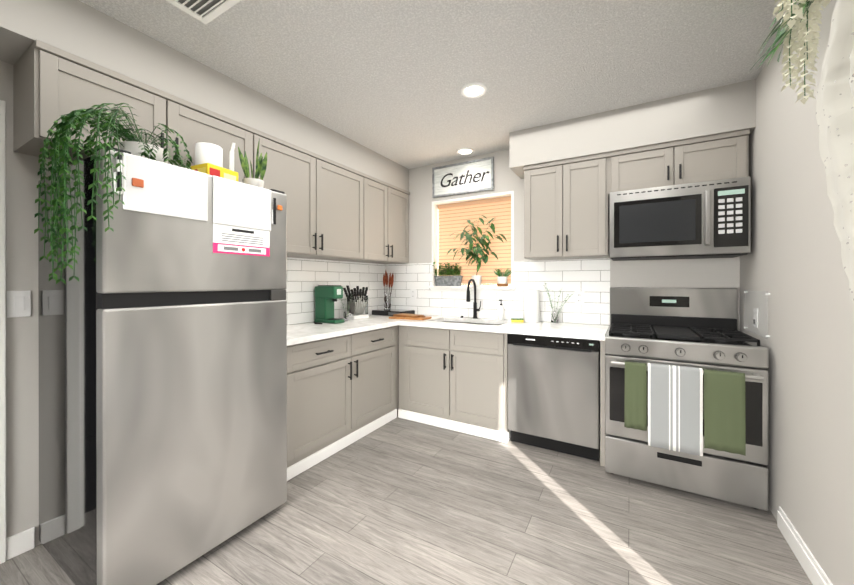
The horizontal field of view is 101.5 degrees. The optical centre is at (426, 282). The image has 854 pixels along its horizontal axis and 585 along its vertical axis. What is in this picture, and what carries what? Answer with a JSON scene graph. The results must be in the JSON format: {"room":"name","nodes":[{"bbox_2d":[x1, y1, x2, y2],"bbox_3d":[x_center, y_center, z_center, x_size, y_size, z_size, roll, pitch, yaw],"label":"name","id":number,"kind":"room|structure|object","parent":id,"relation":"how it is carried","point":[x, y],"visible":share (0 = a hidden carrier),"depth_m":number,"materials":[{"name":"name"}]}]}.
{"room":"kitchen","nodes":[
{"label":"kitchen","id":0,"kind":"room"},
{"bbox_2d":[0,61,376,545],"bbox_3d":[-1.699,0.001,2.179,0.120,2.570,4.920,0,0,30],"label":"wall","id":1,"kind":"structure","parent":0,"point":[23,177],"depth_m":1.66,"materials":[{"name":"grey paint"}]},
{"bbox_2d":[0,100,5,563],"bbox_3d":[-2.016,0.226,1.612,0.142,2.120,0.070,0,0,30],"label":"door frame","id":2,"kind":"structure","parent":1,"relation":"attached to","point":[2,331],"depth_m":1.60,"materials":[{"name":"white"}]},
{"bbox_2d":[7,291,30,317],"bbox_3d":[-1.930,0.101,1.652,0.009,0.125,0.075,0,0,30],"label":"light switch","id":3,"kind":"object","parent":1,"relation":"attached to","point":[18,303],"visible":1,"depth_m":1.65,"materials":[{"name":"white plastic"}]},
{"bbox_2d":[13,39,252,182],"bbox_3d":[-1.544,-0.817,1.974,0.346,0.406,0.982,0,0,30],"label":"upper cabinet","id":4,"kind":"object","parent":1,"relation":"attached to","point":[50,82],"depth_m":1.65,"materials":[{"name":"grey paint"}]},
{"bbox_2d":[253,128,368,262],"bbox_3d":[-1.003,-0.618,2.904,0.346,0.806,1.168,0,0,30],"label":"upper cabinet","id":5,"kind":"object","parent":1,"relation":"attached to","point":[336,211],"depth_m":2.79,"materials":[{"name":"grey paint"}]},
{"bbox_2d":[285,257,385,324],"bbox_3d":[-0.994,0.072,3.264,0.008,0.571,1.995,0,0,30],"label":"tile backsplash","id":6,"kind":"structure","parent":1,"relation":"attached to","point":[305,276],"depth_m":3.30,"materials":[{"name":"white tile"}]},
{"bbox_2d":[369,175,409,263],"bbox_3d":[-0.557,-0.619,3.670,0.346,0.806,0.846,0,0,30],"label":"upper cabinet","id":7,"kind":"object","parent":1,"relation":"attached to","point":[388,203],"depth_m":3.60,"materials":[{"name":"grey paint"}]},
{"bbox_2d":[0,408,812,584],"bbox_3d":[-0.261,1.317,1.362,3.430,0.060,4.950,0,0,30],"label":"floor","id":8,"kind":"structure","parent":0,"point":[398,501],"depth_m":1.81,"materials":[{"name":"grey wood"}]},
{"bbox_2d":[38,146,286,584],"bbox_3d":[-1.336,0.387,1.830,0.800,1.795,0.800,0,0,30],"label":"refrigerator","id":9,"kind":"object","parent":8,"relation":"on","point":[162,397],"visible":0.92,"depth_m":1.49,"materials":[{"name":"silver metal"}]},
{"bbox_2d":[34,103,192,283],"bbox_3d":[-1.256,-0.352,1.482,0.490,0.717,0.475,0,0,30],"label":"potted plant","id":10,"kind":"object","parent":9,"relation":"on","point":[140,148],"visible":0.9,"depth_m":1.31,"materials":[{"name":"green plant"}]},
{"bbox_2d":[114,152,207,220],"bbox_3d":[-1.079,-0.387,1.445,0.028,0.218,0.335,0,0,30],"label":"paper","id":11,"kind":"object","parent":9,"relation":"attached to","point":[154,187],"visible":0.85,"depth_m":1.44,"materials":[{"name":"white paper"}]},
{"bbox_2d":[195,142,222,167],"bbox_3d":[-1.212,-0.628,1.942,0.132,0.255,0.132,0,0,30],"label":"paper towel roll","id":12,"kind":"object","parent":9,"relation":"on","point":[210,153],"visible":0.33,"depth_m":1.89,"materials":[{"name":"white paper"}]},
{"bbox_2d":[191,163,237,180],"bbox_3d":[-1.095,-0.542,1.804,0.130,0.085,0.171,0,0,23],"label":"box","id":13,"kind":"object","parent":9,"relation":"on","point":[211,169],"visible":0.38,"depth_m":1.74,"materials":[{"name":"yellow cardboard"}]},
{"bbox_2d":[229,143,234,170],"bbox_3d":[-1.134,-0.649,2.031,0.030,0.298,0.103,0,0,-31],"label":"pack","id":14,"kind":"object","parent":9,"relation":"on","point":[231,159],"visible":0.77,"depth_m":1.99,"materials":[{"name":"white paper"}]},
{"bbox_2d":[213,224,269,256],"bbox_3d":[-0.918,-0.206,1.745,0.003,0.135,0.295,0,0,30],"label":"flyer","id":15,"kind":"object","parent":9,"relation":"attached to","point":[236,240],"visible":1,"depth_m":1.73,"materials":[{"name":"white paper"}]},
{"bbox_2d":[213,175,281,230],"bbox_3d":[-0.890,-0.386,1.772,0.025,0.221,0.373,0,0,30],"label":"whiteboard","id":16,"kind":"object","parent":9,"relation":"attached to","point":[237,203],"visible":1,"depth_m":1.73,"materials":[{"name":"white paper"}]},
{"bbox_2d":[238,138,266,187],"bbox_3d":[-1.002,-0.656,2.001,0.152,0.312,0.132,0,0,30],"label":"potted plant","id":17,"kind":"object","parent":9,"relation":"on","point":[261,165],"visible":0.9,"depth_m":2.00,"materials":[{"name":"green plant"}]},
{"bbox_2d":[287,327,398,480],"bbox_3d":[-0.861,0.841,2.899,0.598,0.884,1.225,0,0,30],"label":"base cabinet","id":18,"kind":"object","parent":8,"relation":"on","point":[350,381],"depth_m":2.64,"materials":[{"name":"grey paint"}]},
{"bbox_2d":[287,315,398,346],"bbox_3d":[-0.723,0.379,3.108,0.626,0.040,1.986,0,0,30],"label":"countertop","id":19,"kind":"structure","parent":18,"relation":"on","point":[302,332],"depth_m":2.79,"materials":[{"name":"white stone"}]},
{"bbox_2d":[314,285,344,323],"bbox_3d":[-0.905,0.191,3.087,0.260,0.334,0.234,0,0,30],"label":"coffee maker","id":20,"kind":"object","parent":19,"relation":"on","point":[327,297],"visible":1,"depth_m":3.10,"materials":[{"name":"green plastic"}]},
{"bbox_2d":[341,297,351,320],"bbox_3d":[-0.763,0.235,3.278,0.138,0.246,0.180,0,0,30],"label":"jar","id":21,"kind":"object","parent":19,"relation":"on","point":[345,315],"visible":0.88,"depth_m":3.26,"materials":[{"name":"clear glass"}]},
{"bbox_2d":[343,285,368,319],"bbox_3d":[-0.682,0.193,3.490,0.100,0.329,0.349,0,0,30],"label":"knife block","id":22,"kind":"object","parent":19,"relation":"on","point":[358,304],"visible":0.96,"depth_m":3.43,"materials":[{"name":"white plastic"}]},
{"bbox_2d":[372,309,414,315],"bbox_3d":[-0.372,0.331,3.854,0.410,0.053,0.252,0,0,30],"label":"tray","id":23,"kind":"object","parent":19,"relation":"on","point":[387,312],"visible":0.77,"depth_m":3.79,"materials":[{"name":"black metal"}]},
{"bbox_2d":[383,271,393,308],"bbox_3d":[-0.438,0.079,3.935,0.130,0.447,0.120,0,0,30],"label":"vase","id":24,"kind":"object","parent":23,"relation":"on","point":[387,300],"visible":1,"depth_m":3.91,"materials":[{"name":"clear glass"}]},
{"bbox_2d":[389,313,431,319],"bbox_3d":[-0.162,0.339,3.471,0.380,0.038,0.217,0,0,24],"label":"cutting boards","id":25,"kind":"object","parent":19,"relation":"on","point":[406,316],"visible":1,"depth_m":3.40,"materials":[{"name":"brown wood"}]},
{"bbox_2d":[399,315,446,326],"bbox_3d":[-0.020,0.378,3.486,0.210,0.040,0.626,0,0,30],"label":"countertop","id":26,"kind":"structure","parent":18,"relation":"on","point":[402,322],"depth_m":3.26,"materials":[{"name":"white stone"}]},
{"bbox_2d":[399,319,510,442],"bbox_3d":[0.327,0.841,3.302,1.055,0.884,0.596,0,0,30],"label":"base cabinet","id":27,"kind":"object","parent":8,"relation":"on","point":[453,373],"depth_m":3.01,"materials":[{"name":"grey paint"}]},
{"bbox_2d":[461,279,480,318],"bbox_3d":[0.401,0.160,3.431,0.219,0.396,0.217,0,0,30],"label":"faucet","id":28,"kind":"object","parent":27,"relation":"on","point":[475,309],"visible":1,"depth_m":3.46,"materials":[{"name":"black"}]},
{"bbox_2d":[498,300,503,319],"bbox_3d":[0.703,0.261,3.325,0.062,0.195,0.076,0,0,30],"label":"soap dispenser","id":29,"kind":"object","parent":27,"relation":"on","point":[500,312],"visible":1,"depth_m":3.31,"materials":[{"name":"white"}]},
{"bbox_2d":[495,321,609,342],"bbox_3d":[1.038,0.379,2.871,0.796,0.040,0.626,0,0,30],"label":"countertop","id":30,"kind":"structure","parent":27,"relation":"on","point":[565,330],"depth_m":2.72,"materials":[{"name":"white stone"}]},
{"bbox_2d":[511,318,523,321],"bbox_3d":[0.819,0.343,3.168,0.110,0.030,0.070,0,0,13],"label":"sponge","id":31,"kind":"object","parent":30,"relation":"on","point":[517,319],"visible":1,"depth_m":3.14,"materials":[{"name":"yellow"}]},
{"bbox_2d":[523,290,539,322],"bbox_3d":[0.950,0.213,3.173,0.144,0.290,0.144,0,0,30],"label":"paper towel roll","id":32,"kind":"object","parent":30,"relation":"on","point":[531,306],"visible":1,"depth_m":3.11,"materials":[{"name":"white paper"}]},
{"bbox_2d":[543,285,572,322],"bbox_3d":[1.143,0.184,3.053,0.264,0.349,0.141,0,0,30],"label":"vase","id":33,"kind":"object","parent":30,"relation":"on","point":[554,316],"visible":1,"depth_m":3.06,"materials":[{"name":"white"}]},
{"bbox_2d":[508,333,599,460],"bbox_3d":[1.067,0.843,2.857,0.652,0.880,0.608,0,0,30],"label":"dishwasher","id":34,"kind":"object","parent":8,"relation":"on","point":[553,393],"visible":0.85,"depth_m":2.59,"materials":[{"name":"silver metal"}]},
{"bbox_2d":[605,287,768,510],"bbox_3d":[1.679,0.662,2.377,0.800,1.243,0.782,0,0,30],"label":"range","id":35,"kind":"object","parent":8,"relation":"on","point":[693,327],"visible":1,"depth_m":2.18,"materials":[{"name":"silver metal"}]},
{"bbox_2d":[624,361,646,430],"bbox_3d":[1.290,0.698,2.160,0.119,0.406,0.048,0,0,30],"label":"hanging towel","id":36,"kind":"object","parent":35,"relation":"hanging from","point":[635,408],"visible":1,"depth_m":2.14,"materials":[{"name":"green fabric"}]},
{"bbox_2d":[648,363,702,455],"bbox_3d":[1.460,0.738,2.062,0.264,0.496,0.054,0,0,30],"label":"striped towel","id":37,"kind":"object","parent":35,"relation":"hanging from","point":[675,407],"visible":1,"depth_m":2.04,"materials":[{"name":"grey fabric"}]},
{"bbox_2d":[703,369,745,455],"bbox_3d":[1.655,0.715,1.948,0.177,0.441,0.047,0,0,30],"label":"hanging towel","id":38,"kind":"object","parent":35,"relation":"hanging from","point":[724,410],"visible":1,"depth_m":1.94,"materials":[{"name":"green fabric"}]},
{"bbox_2d":[79,0,793,168],"bbox_3d":[-0.261,-1.313,1.359,3.430,0.060,4.950,0,0,30],"label":"ceiling","id":39,"kind":"structure","parent":0,"point":[389,79],"depth_m":1.98,"materials":[{"name":"white paint"}]},
{"bbox_2d":[166,0,240,23],"bbox_3d":[-1.030,-1.276,1.490,0.340,0.016,0.340,0,0,30],"label":"ceiling vent","id":40,"kind":"object","parent":39,"relation":"in","point":[205,11],"visible":0.96,"depth_m":1.62,"materials":[{"name":"white metal"}]},
{"bbox_2d":[0,0,408,190],"bbox_3d":[-1.507,-1.153,2.055,0.335,0.263,4.600,0,0,30],"label":"soffit","id":41,"kind":"structure","parent":39,"relation":"attached to","point":[83,30],"depth_m":1.88,"materials":[{"name":"grey paint"}]},
{"bbox_2d":[456,147,474,154],"bbox_3d":[0.374,-1.280,3.412,0.180,0.012,0.180,0,0,30],"label":"recessed light","id":42,"kind":"object","parent":39,"relation":"in","point":[464,151],"visible":1,"depth_m":3.40,"materials":[{"name":"white glass"}]},
{"bbox_2d":[460,82,487,97],"bbox_3d":[0.313,-1.278,2.327,0.180,0.012,0.180,0,0,30],"label":"recessed light","id":43,"kind":"object","parent":39,"relation":"in","point":[474,90],"visible":1,"depth_m":2.32,"materials":[{"name":"white glass"}]},
{"bbox_2d":[509,79,755,178],"bbox_3d":[1.485,-1.134,2.758,1.580,0.303,0.375,0,0,30],"label":"soffit","id":44,"kind":"structure","parent":39,"relation":"attached to","point":[729,108],"depth_m":2.51,"materials":[{"name":"grey paint"}]},
{"bbox_2d":[405,150,739,330],"bbox_3d":[0.978,-0.001,3.370,3.310,2.570,0.170,0,0,30],"label":"wall","id":45,"kind":"structure","parent":0,"point":[702,273],"depth_m":3.32,"materials":[{"name":"grey paint"}]},
{"bbox_2d":[432,157,493,197],"bbox_3d":[0.359,-1.079,3.615,0.689,0.325,0.022,0,0,30],"label":"gather sign","id":46,"kind":"object","parent":45,"relation":"attached to","point":[471,176],"visible":1,"depth_m":3.60,"materials":[{"name":"white wood"}]},
{"bbox_2d":[428,286,515,291],"bbox_3d":[0.469,0.067,3.628,0.945,0.057,0.195,0,0,30],"label":"window sill","id":47,"kind":"structure","parent":45,"relation":"attached to","point":[478,288],"depth_m":3.53,"materials":[{"name":"white"}]},
{"bbox_2d":[432,262,462,285],"bbox_3d":[0.230,-0.093,3.710,0.373,0.262,0.127,0,0,30],"label":"pot","id":48,"kind":"object","parent":47,"relation":"on","point":[442,279],"visible":1,"depth_m":3.68,"materials":[{"name":"grey stone"}]},
{"bbox_2d":[447,215,506,285],"bbox_3d":[0.497,-0.317,3.492,0.620,0.709,0.234,0,0,30],"label":"potted plant","id":49,"kind":"object","parent":47,"relation":"on","point":[477,249],"visible":1,"depth_m":3.50,"materials":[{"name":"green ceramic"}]},
{"bbox_2d":[494,268,511,285],"bbox_3d":[0.742,-0.059,3.400,0.247,0.195,0.120,0,0,30],"label":"potted grass plant","id":50,"kind":"object","parent":47,"relation":"on","point":[501,281],"visible":1,"depth_m":3.38,"materials":[{"name":"green plant"}]},
{"bbox_2d":[432,191,513,286],"bbox_3d":[0.480,-0.422,3.647,0.905,0.921,0.150,0,0,30],"label":"window","id":51,"kind":"structure","parent":45,"relation":"in","point":[435,234],"depth_m":3.71,"materials":[{"name":"white"}]},
{"bbox_2d":[438,196,510,285],"bbox_3d":[0.494,-0.411,3.671,0.845,0.888,0.045,0,0,30],"label":"window blinds","id":52,"kind":"object","parent":51,"relation":"attached to","point":[453,218],"visible":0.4,"depth_m":3.64,"materials":[{"name":"beige wood"}]},
{"bbox_2d":[386,258,609,324],"bbox_3d":[0.527,0.071,3.529,2.348,0.571,0.008,0,0,30],"label":"tile backsplash","id":53,"kind":"structure","parent":45,"relation":"attached to","point":[590,278],"depth_m":3.28,"materials":[{"name":"white tile"}]},
{"bbox_2d":[410,289,415,299],"bbox_3d":[-0.156,0.133,3.917,0.075,0.120,0.008,0,0,30],"label":"outlet","id":54,"kind":"object","parent":53,"relation":"attached to","point":[412,294],"visible":1,"depth_m":3.91,"materials":[{"name":"white plastic"}]},
{"bbox_2d":[575,291,583,304],"bbox_3d":[1.331,0.137,3.051,0.075,0.120,0.008,0,0,30],"label":"outlet","id":55,"kind":"object","parent":53,"relation":"attached to","point":[579,297],"visible":1,"depth_m":3.05,"materials":[{"name":"white plastic"}]},
{"bbox_2d":[523,152,610,259],"bbox_3d":[1.180,-0.593,2.949,0.636,0.775,0.346,0,0,30],"label":"upper cabinet","id":56,"kind":"object","parent":45,"relation":"attached to","point":[566,209],"depth_m":2.78,"materials":[{"name":"grey paint"}]},
{"bbox_2d":[611,129,749,191],"bbox_3d":[1.803,-0.825,2.586,0.805,0.310,0.346,0,0,30],"label":"upper cabinet","id":57,"kind":"object","parent":45,"relation":"attached to","point":[725,155],"depth_m":2.41,"materials":[{"name":"grey paint"}]},
{"bbox_2d":[609,176,750,260],"bbox_3d":[1.782,-0.423,2.543,0.788,0.489,0.441,0,0,30],"label":"microwave","id":58,"kind":"object","parent":57,"relation":"attached to","point":[705,220],"visible":1,"depth_m":2.37,"materials":[{"name":"silver metal"}]},
{"bbox_2d":[740,0,853,584],"bbox_3d":[1.119,0.003,0.540,0.020,2.570,4.920,0,0,30],"label":"wall","id":59,"kind":"structure","parent":0,"point":[791,263],"depth_m":1.60,"materials":[{"name":"grey paint"}]},
{"bbox_2d":[6,506,832,584],"bbox_3d":[-0.474,1.232,0.995,3.190,0.110,3.800,0,0,30],"label":"baseboard","id":60,"kind":"structure","parent":59,"relation":"attached to","point":[17,544],"depth_m":1.63,"materials":[{"name":"white wood"}]},
{"bbox_2d":[753,308,757,327],"bbox_3d":[2.061,0.222,2.189,0.008,0.120,0.075,0,0,30],"label":"outlet","id":61,"kind":"object","parent":59,"relation":"attached to","point":[756,319],"depth_m":2.17,"materials":[{"name":"white plastic"}]},
{"bbox_2d":[744,290,769,336],"bbox_3d":[2.047,0.186,2.173,0.016,0.270,0.465,0,0,30],"label":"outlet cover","id":62,"kind":"structure","parent":59,"relation":"attached to","point":[745,327],"depth_m":2.12,"materials":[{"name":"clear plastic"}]},
{"bbox_3d":[1.062,-1.187,0.555,0.094,0.040,2.390,0,0,30],"label":"curtain rod","id":63,"kind":"object","parent":59,"relation":"attached to","visible":0},
{"bbox_2d":[751,0,830,103],"bbox_3d":[1.397,-0.942,1.322,0.218,0.458,0.689,0,0,30],"label":"flowers","id":64,"kind":"object","parent":63,"relation":"hanging from","point":[799,18],"visible":1,"depth_m":1.37,"materials":[{"name":"green leaf"},{"name":"white flower petals"}]},
{"bbox_2d":[815,0,853,306],"bbox_3d":[0.967,-0.372,0.432,0.089,1.600,1.980,0,0,30],"label":"lace curtain","id":65,"kind":"object","parent":63,"relation":"hanging from","point":[835,101],"visible":1,"depth_m":1.17,"materials":[{"name":"white fabric"}]}
]}

